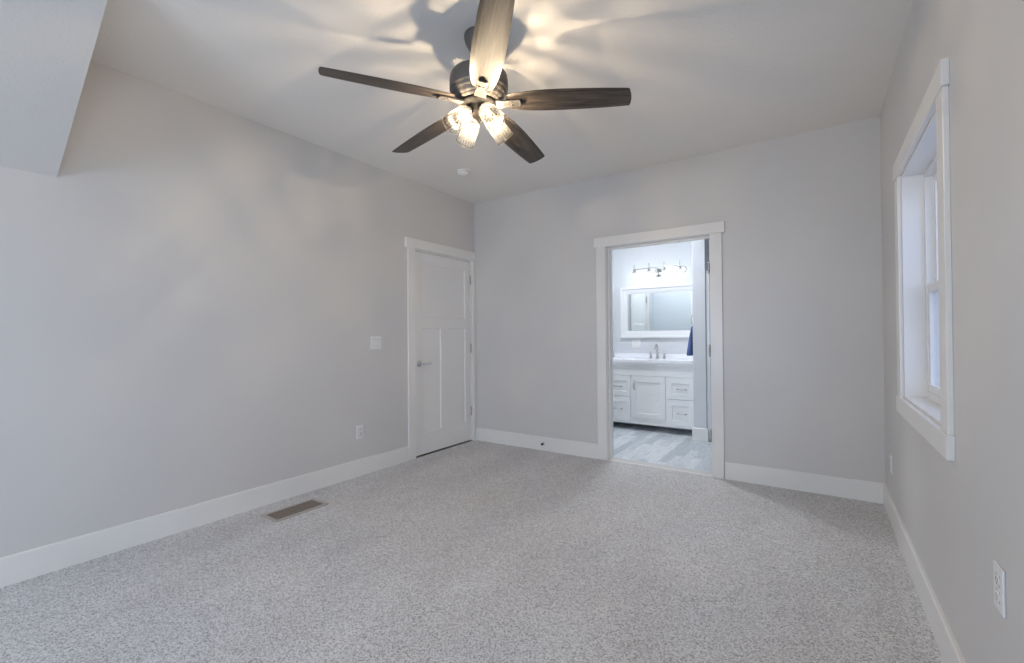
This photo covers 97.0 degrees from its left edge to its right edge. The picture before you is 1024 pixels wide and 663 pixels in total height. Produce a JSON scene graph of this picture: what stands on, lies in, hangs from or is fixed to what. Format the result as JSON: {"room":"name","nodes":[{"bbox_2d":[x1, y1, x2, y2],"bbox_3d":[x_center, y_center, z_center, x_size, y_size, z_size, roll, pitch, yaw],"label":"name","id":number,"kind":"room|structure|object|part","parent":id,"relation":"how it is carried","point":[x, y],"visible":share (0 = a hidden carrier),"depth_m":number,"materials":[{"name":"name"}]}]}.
{"room":"empty bedroom","nodes":[
{"label":"empty bedroom","id":0,"kind":"room"},
{"bbox_2d":[0,0,107,176],"bbox_3d":[-2.993,-1.166,0.658,0.945,0.689,3.528,-1,-1,34],"label":"ceiling","id":1,"kind":"structure","parent":0,"point":[47,46],"depth_m":2.02,"materials":[{"name":"paint"}]},
{"bbox_2d":[0,60,473,557],"bbox_3d":[-2.475,-0.127,2.369,0.140,2.740,7.350,-1,-1,34],"label":"wall","id":2,"kind":"structure","parent":0,"point":[196,297],"depth_m":2.86,"materials":[{"name":"paint"}]},
{"bbox_2d":[0,446,408,587],"bbox_3d":[-2.675,1.169,1.909,0.015,0.142,5.972,-1,-1,34],"label":"baseboard","id":3,"kind":"structure","parent":2,"relation":"attached to","point":[28,564],"depth_m":2.77,"materials":[{"name":"white wood"}]},
{"bbox_2d":[356,424,362,438],"bbox_3d":[-1.319,0.870,3.926,0.009,0.118,0.072,-1,-1,34],"label":"wall outlet","id":4,"kind":"object","parent":2,"relation":"attached to","point":[359,428],"visible":1,"depth_m":3.92,"materials":[{"name":"white plastic"}]},
{"bbox_2d":[371,336,380,348],"bbox_3d":[-1.224,0.100,4.079,0.012,0.118,0.118,-1,-1,34],"label":"light switch","id":5,"kind":"object","parent":2,"relation":"attached to","point":[375,340],"visible":1,"depth_m":4.08,"materials":[{"name":"white plastic"}]},
{"bbox_2d":[405,237,475,460],"bbox_3d":[-0.771,0.168,4.841,0.186,2.168,1.072,-1,-1,34],"label":"door","id":6,"kind":"structure","parent":2,"relation":"in","point":[441,289],"depth_m":4.80,"materials":[{"name":"white wood"}]},
{"bbox_3d":[-0.981,0.215,4.430,0.018,2.070,0.096,-1,-1,34],"label":"casing","id":7,"kind":"part","parent":6,"relation":"part of","materials":[{"name":"white wood"}]},
{"bbox_3d":[-0.879,0.326,4.562,0.056,0.064,0.158,-1,-1,34],"label":"handle","id":8,"kind":"part","parent":6,"relation":"part of","materials":[{"name":"silver metal"}]},
{"bbox_3d":[-0.731,-0.867,4.818,0.023,0.098,1.072,-1,-1,34],"label":"head casing","id":9,"kind":"part","parent":6,"relation":"part of","materials":[{"name":"white wood"}]},
{"bbox_3d":[-0.439,0.218,5.232,0.018,2.070,0.052,-1,-1,34],"label":"casing","id":10,"kind":"part","parent":6,"relation":"part of","materials":[{"name":"white wood"}]},
{"bbox_2d":[0,423,943,662],"bbox_3d":[-0.319,1.284,2.112,4.087,0.120,9.350,-1,-1,34],"label":"floor","id":11,"kind":"structure","parent":0,"point":[476,551],"depth_m":2.24,"materials":[{"name":"carpet"}]},
{"bbox_2d":[261,498,328,521],"bbox_3d":[-1.505,1.239,3.150,0.194,0.007,0.384,-1,-1,34],"label":"floor vent","id":12,"kind":"object","parent":11,"relation":"in","point":[290,511],"visible":1,"depth_m":3.13,"materials":[{"name":"beige metal"}]},
{"bbox_2d":[613,362,693,430],"bbox_3d":[1.801,0.816,5.849,1.212,0.853,0.583,-1,-1,34],"label":"vanity cabinet","id":13,"kind":"object","parent":11,"relation":"on","point":[657,395],"visible":0.8,"depth_m":5.58,"materials":[{"name":"white wood"}]},
{"bbox_3d":[1.342,0.691,5.858,0.387,0.259,0.018,-1,-1,34],"label":"drawer","id":14,"kind":"part","parent":13,"relation":"part of","materials":[{"name":"white wood"}]},
{"bbox_3d":[1.344,0.982,5.855,0.387,0.307,0.018,-1,-1,34],"label":"drawer","id":15,"kind":"part","parent":13,"relation":"part of","materials":[{"name":"white wood"}]},
{"bbox_3d":[1.695,0.818,5.618,0.410,0.522,0.018,-1,-1,34],"label":"cabinet door","id":16,"kind":"part","parent":13,"relation":"part of","materials":[{"name":"white wood"}]},
{"bbox_2d":[613,353,692,363],"bbox_3d":[1.801,0.378,5.854,1.211,0.161,0.578,-1,-1,34],"label":"countertop","id":17,"kind":"structure","parent":13,"relation":"on","point":[618,357],"depth_m":5.90,"materials":[{"name":"white stone"}]},
{"bbox_2d":[636,358,665,359],"bbox_3d":[1.800,0.407,5.855,0.430,0.103,0.310,-1,-1,34],"label":"basin","id":18,"kind":"object","parent":17,"relation":"in","point":[636,358],"depth_m":5.99,"materials":[{"name":"white ceramic"}]},
{"bbox_2d":[648,344,666,358],"bbox_3d":[1.918,0.257,5.975,0.180,0.196,0.196,0,-1,-14],"label":"faucet","id":19,"kind":"object","parent":17,"relation":"on","point":[655,345],"visible":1,"depth_m":5.96,"materials":[{"name":"silver metal"}]},
{"bbox_3d":[1.893,0.257,5.939,0.052,0.196,0.150,-1,-1,34],"label":"spout","id":20,"kind":"part","parent":19,"relation":"part of","materials":[{"name":"silver metal"}]},
{"bbox_3d":[1.802,0.431,5.858,1.212,0.083,0.570,-1,-1,34],"label":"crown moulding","id":21,"kind":"part","parent":13,"relation":"part of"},
{"bbox_3d":[2.012,0.973,5.403,0.313,0.307,0.018,-1,-1,34],"label":"drawer","id":22,"kind":"part","parent":13,"relation":"part of","materials":[{"name":"white wood"}]},
{"bbox_3d":[2.010,0.682,5.406,0.313,0.259,0.018,-1,-1,34],"label":"drawer","id":23,"kind":"part","parent":13,"relation":"part of","materials":[{"name":"white wood"}]},
{"bbox_2d":[706,270,710,440],"bbox_3d":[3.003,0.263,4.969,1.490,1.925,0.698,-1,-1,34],"label":"door","id":24,"kind":"structure","parent":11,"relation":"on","point":[707,274],"depth_m":5.09,"materials":[{"name":"white wood"}]},
{"bbox_2d":[91,0,912,203],"bbox_3d":[-0.901,-1.569,1.310,4.087,0.100,7.350,-1,-1,34],"label":"ceiling","id":25,"kind":"structure","parent":0,"point":[701,76],"depth_m":2.59,"materials":[{"name":"paint"}]},
{"bbox_2d":[456,168,469,176],"bbox_3d":[-0.453,-1.473,4.218,0.128,0.045,0.128,-1,-1,34],"label":"smoke detector","id":26,"kind":"object","parent":25,"relation":"attached to","point":[462,172],"visible":1,"depth_m":4.18,"materials":[{"name":"white plastic"}]},
{"bbox_2d":[318,0,630,162],"bbox_3d":[-0.175,-1.246,2.355,1.445,0.537,1.439,-1,-1,34],"label":"ceiling fan","id":27,"kind":"object","parent":25,"relation":"hanging from","point":[478,84],"visible":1,"depth_m":2.22,"materials":[{"name":"brown wood"}]},
{"bbox_3d":[-0.566,-1.147,2.106,0.621,0.006,0.146,-3,13,-27],"label":"blade","id":28,"kind":"part","parent":27,"relation":"part of","materials":[{"name":"brown wood"}]},
{"bbox_3d":[-0.487,-1.143,2.627,0.621,0.006,0.146,-5,9,44],"label":"blade","id":29,"kind":"part","parent":27,"relation":"part of","materials":[{"name":"brown wood"}]},
{"bbox_3d":[-0.261,-1.061,2.251,0.135,0.103,0.103,-48,23,-24],"label":"lamp shade","id":30,"kind":"part","parent":27,"relation":"part of","materials":[{"name":"white glass"}]},
{"bbox_2d":[463,106,471,116],"bbox_3d":[-0.209,-1.120,2.286,0.082,0.041,0.041,-48,23,-24],"label":"socket","id":31,"kind":"object","parent":27,"relation":"attached to","point":[469,107],"depth_m":2.26,"materials":[{"name":"silver metal"}]},
{"bbox_3d":[-0.228,-1.060,2.405,0.103,0.103,0.135,0,-44,-33],"label":"lamp shade","id":32,"kind":"part","parent":27,"relation":"part of","materials":[{"name":"white glass"}]},
{"bbox_2d":[481,104,489,113],"bbox_3d":[-0.142,-1.121,2.272,0.041,0.041,0.082,0,42,-33],"label":"socket","id":33,"kind":"object","parent":27,"relation":"attached to","point":[482,107],"depth_m":2.24,"materials":[{"name":"silver metal"}]},
{"bbox_3d":[-0.107,-1.063,2.218,0.103,0.103,0.135,0,42,-33],"label":"lamp shade","id":34,"kind":"part","parent":27,"relation":"part of","materials":[{"name":"white glass"}]},
{"bbox_3d":[-0.095,-1.171,1.870,0.146,0.006,0.621,12,-2,-9],"label":"blade","id":35,"kind":"part","parent":27,"relation":"part of","materials":[{"name":"brown wood"}]},
{"bbox_3d":[-0.074,-1.062,2.372,0.135,0.103,0.103,48,-24,-23],"label":"lamp shade","id":36,"kind":"part","parent":27,"relation":"part of","materials":[{"name":"white glass"}]},
{"bbox_3d":[0.032,-1.146,2.713,0.146,0.006,0.621,-14,-9,25],"label":"blade","id":37,"kind":"part","parent":27,"relation":"part of","materials":[{"name":"brown wood"}]},
{"bbox_3d":[0.275,-1.152,2.246,0.621,0.006,0.146,2,-13,9],"label":"blade","id":38,"kind":"part","parent":27,"relation":"part of","materials":[{"name":"brown wood"}]},
{"bbox_2d":[612,250,613,356],"bbox_3d":[0.873,-0.122,5.688,0.100,2.740,1.900,-1,-1,34],"label":"wall","id":39,"kind":"structure","parent":0,"point":[612,250],"depth_m":6.43,"materials":[{"name":"paint"}]},
{"bbox_2d":[613,241,691,353],"bbox_3d":[2.660,-0.136,5.686,3.062,2.740,0.100,-1,-1,34],"label":"wall","id":40,"kind":"structure","parent":0,"point":[624,260],"depth_m":6.16,"materials":[{"name":"paint"}]},
{"bbox_2d":[632,339,640,347],"bbox_3d":[1.716,0.169,6.256,0.118,0.118,0.012,-1,-1,34],"label":"light switch","id":41,"kind":"object","parent":40,"relation":"attached to","point":[635,342],"visible":1,"depth_m":6.25,"materials":[{"name":"white plastic"}]},
{"bbox_2d":[614,353,692,358],"bbox_3d":[1.957,0.327,6.086,1.211,0.058,0.020,-1,-1,34],"label":"backsplash","id":42,"kind":"structure","parent":40,"relation":"attached to","point":[635,355],"depth_m":6.15,"materials":[{"name":"white stone"}]},
{"bbox_2d":[620,283,692,337],"bbox_3d":[1.967,-0.267,6.069,1.050,0.700,0.041,-1,-1,34],"label":"wall mirror","id":43,"kind":"object","parent":40,"relation":"attached to","point":[659,311],"visible":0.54,"depth_m":6.09,"materials":[{"name":"white wood"}]},
{"bbox_2d":[628,291,692,330],"bbox_3d":[1.975,-0.267,6.081,0.880,0.530,0.006,-1,-1,34],"label":"mirror glass","id":44,"kind":"object","parent":43,"relation":"attached to","point":[647,310],"depth_m":6.07,"materials":[{"name":"silver mirror"}]},
{"bbox_2d":[632,260,686,278],"bbox_3d":[1.943,-0.820,6.020,0.742,0.202,0.155,-1,-1,34],"label":"vanity light","id":45,"kind":"object","parent":40,"relation":"attached to","point":[658,272],"visible":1,"depth_m":6.05,"materials":[{"name":"silver metal"}]},
{"bbox_2d":[474,116,885,482],"bbox_3d":[1.200,-0.138,4.236,3.857,2.740,0.130,-1,-1,34],"label":"wall","id":46,"kind":"structure","parent":0,"point":[803,346],"depth_m":3.67,"materials":[{"name":"paint"}]},
{"bbox_2d":[594,221,724,478],"bbox_3d":[1.333,0.160,4.144,1.167,2.144,0.186,-1,-1,34],"label":"door frame","id":47,"kind":"structure","parent":46,"relation":"in","point":[713,231],"depth_m":4.09,"materials":[{"name":"white wood"}]},
{"bbox_3d":[0.867,0.211,4.371,0.095,2.050,0.018,-1,-1,34],"label":"casing","id":48,"kind":"part","parent":47,"relation":"part of","materials":[{"name":"white wood"}]},
{"bbox_3d":[0.954,0.211,4.496,0.090,2.050,0.018,-1,-1,34],"label":"casing","id":49,"kind":"part","parent":47,"relation":"part of","materials":[{"name":"white wood"}]},
{"bbox_3d":[1.283,-0.866,4.091,1.167,0.092,0.023,-1,-1,34],"label":"head casing","id":50,"kind":"part","parent":47,"relation":"part of","materials":[{"name":"white wood"}]},
{"bbox_3d":[1.718,0.199,3.795,0.095,2.050,0.018,-1,-1,34],"label":"casing","id":51,"kind":"part","parent":47,"relation":"part of","materials":[{"name":"white wood"}]},
{"bbox_2d":[476,428,885,503],"bbox_3d":[1.108,1.161,4.206,3.667,0.142,0.015,-1,-1,34],"label":"baseboard","id":52,"kind":"structure","parent":46,"relation":"attached to","point":[862,490],"depth_m":3.60,"materials":[{"name":"white wood"}]},
{"bbox_2d":[692,239,708,428],"bbox_3d":[2.319,-0.136,5.422,0.139,2.740,0.720,-1,-1,34],"label":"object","id":53,"kind":"structure","parent":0,"point":[700,248],"depth_m":5.12,"materials":[{"name":"paint"}]},
{"bbox_2d":[692,427,708,441],"bbox_3d":[2.163,1.162,5.166,0.169,0.142,0.160,-1,-1,34],"label":"baseboard","id":54,"kind":"structure","parent":53,"relation":"attached to","point":[698,434],"depth_m":5.10,"materials":[{"name":"white wood"}]},
{"bbox_3d":[2.109,-0.139,5.263,0.030,0.136,0.129,-1,-1,34],"label":"towel ring","id":55,"kind":"object","parent":53,"relation":"attached to","visible":0},
{"bbox_2d":[687,326,692,355],"bbox_3d":[2.079,0.107,5.276,0.078,0.345,0.156,-1,-1,34],"label":"hand towel","id":56,"kind":"object","parent":55,"relation":"hanging from","point":[690,342],"visible":0.73,"depth_m":5.22,"materials":[{"name":"blue fabric"}]},
{"bbox_2d":[880,0,1023,662],"bbox_3d":[0.669,-0.171,0.161,0.170,2.740,7.216,-1,-1,34],"label":"wall","id":57,"kind":"structure","parent":0,"point":[960,516],"depth_m":1.34,"materials":[{"name":"paint"}]},
{"bbox_2d":[890,453,891,473],"bbox_3d":[2.433,0.849,2.908,0.009,0.118,0.072,-1,-1,34],"label":"wall outlet","id":58,"kind":"object","parent":57,"relation":"attached to","point":[890,453],"visible":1,"depth_m":2.89,"materials":[{"name":"white plastic"}]},
{"bbox_2d":[893,58,955,460],"bbox_3d":[1.891,-0.246,1.996,0.186,1.375,1.209,-1,-1,34],"label":"window","id":59,"kind":"structure","parent":57,"relation":"in","point":[922,186],"depth_m":2.32,"materials":[{"name":"white plastic"}]},
{"bbox_3d":[2.129,-0.241,2.488,0.018,1.200,0.105,-1,-1,34],"label":"casing","id":60,"kind":"part","parent":59,"relation":"part of","materials":[{"name":"white wood"}]},
{"bbox_3d":[1.819,-0.888,2.048,0.023,0.090,1.209,-1,-1,34],"label":"head casing","id":61,"kind":"part","parent":59,"relation":"part of","materials":[{"name":"white wood"}]},
{"bbox_3d":[1.829,0.400,2.036,0.023,0.085,1.199,-1,-1,34],"label":"apron casing","id":62,"kind":"part","parent":59,"relation":"part of","materials":[{"name":"white wood"}]},
{"bbox_3d":[1.938,-0.244,1.965,0.075,1.196,0.971,-1,-1,34],"label":"frame","id":63,"kind":"part","parent":59,"relation":"part of","materials":[{"name":"white plastic"}]},
{"bbox_3d":[1.925,0.038,1.972,0.028,0.568,0.907,-1,-1,34],"label":"sash","id":64,"kind":"part","parent":59,"relation":"part of","materials":[{"name":"white plastic"}]},
{"bbox_3d":[1.945,-0.506,1.961,0.026,0.608,0.907,-1,-1,34],"label":"sash","id":65,"kind":"part","parent":59,"relation":"part of","materials":[{"name":"white plastic"}]},
{"bbox_3d":[1.524,-0.245,1.593,0.018,1.200,0.105,-1,-1,34],"label":"casing","id":66,"kind":"part","parent":59,"relation":"part of","materials":[{"name":"white wood"}]},
{"bbox_2d":[883,484,965,662],"bbox_3d":[0.654,1.129,0.278,0.015,0.142,7.001,-1,-1,34],"label":"baseboard","id":67,"kind":"structure","parent":57,"relation":"attached to","point":[949,649],"depth_m":1.94,"materials":[{"name":"white wood"}]},
{"bbox_2d":[993,560,1005,617],"bbox_3d":[1.249,0.659,1.161,0.009,0.118,0.072,-1,-1,34],"label":"wall outlet","id":68,"kind":"object","parent":57,"relation":"attached to","point":[998,572],"visible":1,"depth_m":1.15,"materials":[{"name":"white plastic"}]},
{"bbox_2d":[995,574,999,585],"bbox_3d":[1.247,0.638,1.163,0.004,0.028,0.034,-1,-1,34],"label":"socket","id":69,"kind":"object","parent":68,"relation":"attached to","point":[997,576],"depth_m":1.16,"materials":[{"name":"white plastic"}]},
{"bbox_2d":[995,590,999,601],"bbox_3d":[1.248,0.679,1.162,0.004,0.028,0.034,-1,-1,34],"label":"socket","id":70,"kind":"object","parent":68,"relation":"attached to","point":[997,592],"depth_m":1.16,"materials":[{"name":"white plastic"}]}
]}

